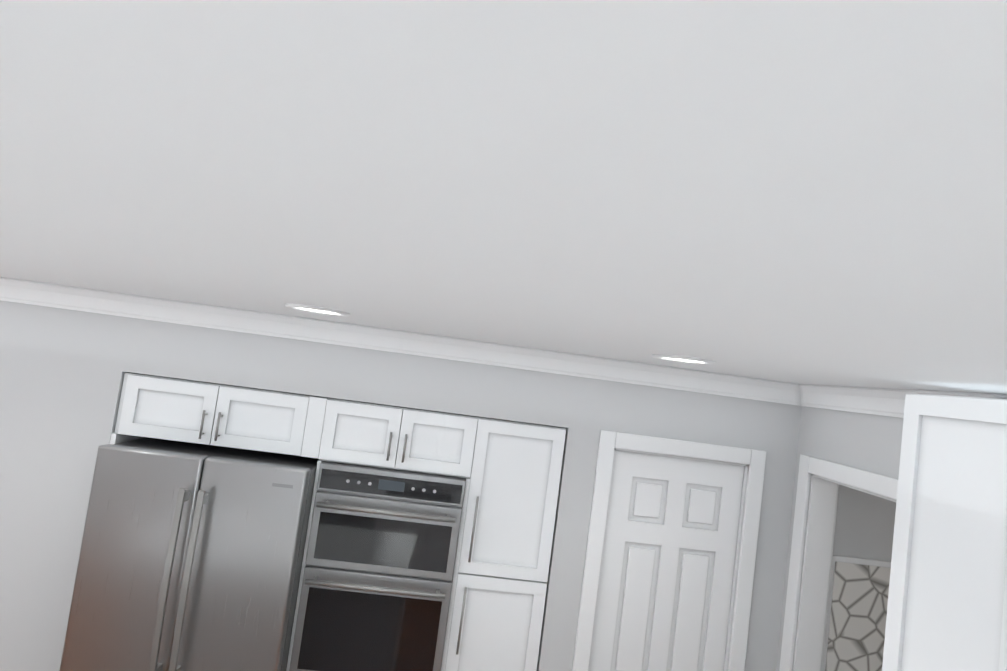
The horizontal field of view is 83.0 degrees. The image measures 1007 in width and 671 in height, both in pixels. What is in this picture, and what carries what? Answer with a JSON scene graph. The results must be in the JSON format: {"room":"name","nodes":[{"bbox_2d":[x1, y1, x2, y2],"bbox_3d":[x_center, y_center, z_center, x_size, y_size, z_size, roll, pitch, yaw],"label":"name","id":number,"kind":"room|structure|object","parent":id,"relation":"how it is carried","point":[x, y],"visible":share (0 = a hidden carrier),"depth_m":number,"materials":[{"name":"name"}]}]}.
{"room":"kitchen","nodes":[
{"label":"kitchen","id":0,"kind":"room"},
{"bbox_2d":[0,300,801,670],"bbox_3d":[-2.112,1.014,2.969,6.900,2.440,0.830,8,-4,-3],"label":"wall","id":1,"kind":"structure","parent":0,"point":[62,372],"depth_m":2.67,"materials":[{"name":"grey paint"}]},
{"bbox_2d":[110,373,329,464],"bbox_3d":[-1.329,0.396,2.983,0.935,0.291,0.705,8,-4,-3],"label":"upper cabinet","id":2,"kind":"object","parent":1,"relation":"attached to","point":[151,406],"depth_m":2.64,"materials":[{"name":"paint"}]},
{"bbox_2d":[0,277,795,404],"bbox_3d":[-1.933,-0.165,2.597,6.900,0.104,0.062,8,-4,-3],"label":"crown molding","id":3,"kind":"structure","parent":1,"relation":"attached to","point":[11,290],"depth_m":2.67,"materials":[{"name":"paint"}]},
{"bbox_2d":[318,398,481,484],"bbox_3d":[-0.553,0.501,3.025,0.795,0.291,0.705,8,-4,-3],"label":"upper cabinet","id":4,"kind":"object","parent":1,"relation":"attached to","point":[357,432],"depth_m":2.68,"materials":[{"name":"paint"}]},
{"bbox_2d":[289,461,465,670],"bbox_3d":[-0.593,1.138,2.925,0.675,0.985,0.771,8,-4,-3],"label":"double oven","id":5,"kind":"object","parent":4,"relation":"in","point":[376,588],"visible":1,"depth_m":2.60,"materials":[{"name":"silver metal"}]},
{"bbox_2d":[590,450,743,670],"bbox_3d":[0.732,1.585,2.685,0.642,1.998,0.111,8,-4,-3],"label":"door","id":6,"kind":"structure","parent":1,"relation":"in","point":[664,599],"depth_m":2.74,"materials":[{"name":"paint"}]},
{"bbox_2d":[572,430,765,670],"bbox_3d":[0.733,1.548,2.749,0.820,2.095,0.140,8,-4,-3],"label":"door frame","id":7,"kind":"structure","parent":1,"relation":"attached to","point":[609,441],"depth_m":2.72,"materials":[{"name":"paint"}]},
{"bbox_2d":[0,0,1006,393],"bbox_3d":[-0.387,-0.153,1.067,10.040,0.080,5.200,8,-4,-3],"label":"ceiling","id":8,"kind":"structure","parent":0,"point":[812,192],"depth_m":0.37,"materials":[{"name":"white paint"}]},
{"bbox_2d":[285,304,349,315],"bbox_3d":[-0.623,-0.085,1.912,0.210,0.009,0.210,8,-4,-3],"label":"recessed light","id":9,"kind":"object","parent":8,"relation":"in","point":[319,310],"visible":1,"depth_m":1.86,"materials":[{"name":"paint"}]},
{"bbox_2d":[652,354,714,363],"bbox_3d":[0.624,0.084,1.980,0.210,0.009,0.210,8,-4,-3],"label":"recessed light","id":10,"kind":"object","parent":8,"relation":"in","point":[684,359],"visible":1,"depth_m":1.93,"materials":[{"name":"paint"}]},
{"bbox_2d":[776,406,903,670],"bbox_3d":[1.488,1.369,1.099,0.120,2.440,5.200,8,-4,-3],"label":"wall","id":11,"kind":"structure","parent":0,"point":[868,442],"depth_m":2.45,"materials":[{"name":"grey paint"}]},
{"bbox_2d":[779,454,897,670],"bbox_3d":[1.395,1.599,2.254,0.160,2.105,0.850,8,-4,-3],"label":"door frame","id":12,"kind":"structure","parent":11,"relation":"attached to","point":[826,478],"depth_m":2.63,"materials":[{"name":"paint"}]},
{"bbox_2d":[796,383,1006,417],"bbox_3d":[1.570,0.184,0.838,0.062,0.104,3.780,8,-4,-3],"label":"crown molding","id":13,"kind":"structure","parent":11,"relation":"attached to","point":[881,401],"depth_m":2.33,"materials":[{"name":"paint"}]},
{"bbox_2d":[882,394,1006,670],"bbox_3d":[1.334,0.688,1.246,0.348,1.044,0.873,8,-4,-3],"label":"upper cabinet","id":14,"kind":"object","parent":11,"relation":"attached to","point":[947,604],"visible":1,"depth_m":1.47,"materials":[{"name":"paint"}]},
{"bbox_2d":[833,484,895,561],"bbox_3d":[2.814,1.650,2.791,2.760,2.440,0.120,8,-4,-3],"label":"wall","id":15,"kind":"structure","parent":0,"point":[864,526],"depth_m":2.69,"materials":[{"name":"grey paint"}]},
{"bbox_2d":[822,555,890,670],"bbox_3d":[1.719,1.427,2.661,0.480,0.740,0.023,8,-4,-3],"label":"wall panel","id":16,"kind":"object","parent":15,"relation":"attached to","point":[856,615],"visible":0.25,"depth_m":2.65,"materials":[{"name":"paint"}]},
{"bbox_3d":[-0.713,2.331,0.910,10.040,0.060,5.200,8,-4,-3],"label":"floor","id":17,"kind":"structure","parent":0,"visible":0},
{"bbox_2d":[59,437,318,670],"bbox_3d":[-1.445,1.429,2.804,0.898,1.768,0.915,8,-4,-3],"label":"refrigerator","id":18,"kind":"object","parent":17,"relation":"on","point":[191,556],"visible":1,"depth_m":2.45,"materials":[{"name":"silver metal"}]},
{"bbox_2d":[442,417,565,670],"bbox_3d":[-0.065,1.468,3.002,0.427,2.080,0.705,8,-4,-3],"label":"tall cabinet","id":19,"kind":"object","parent":17,"relation":"on","point":[509,471],"depth_m":2.68,"materials":[{"name":"paint"}]}
]}

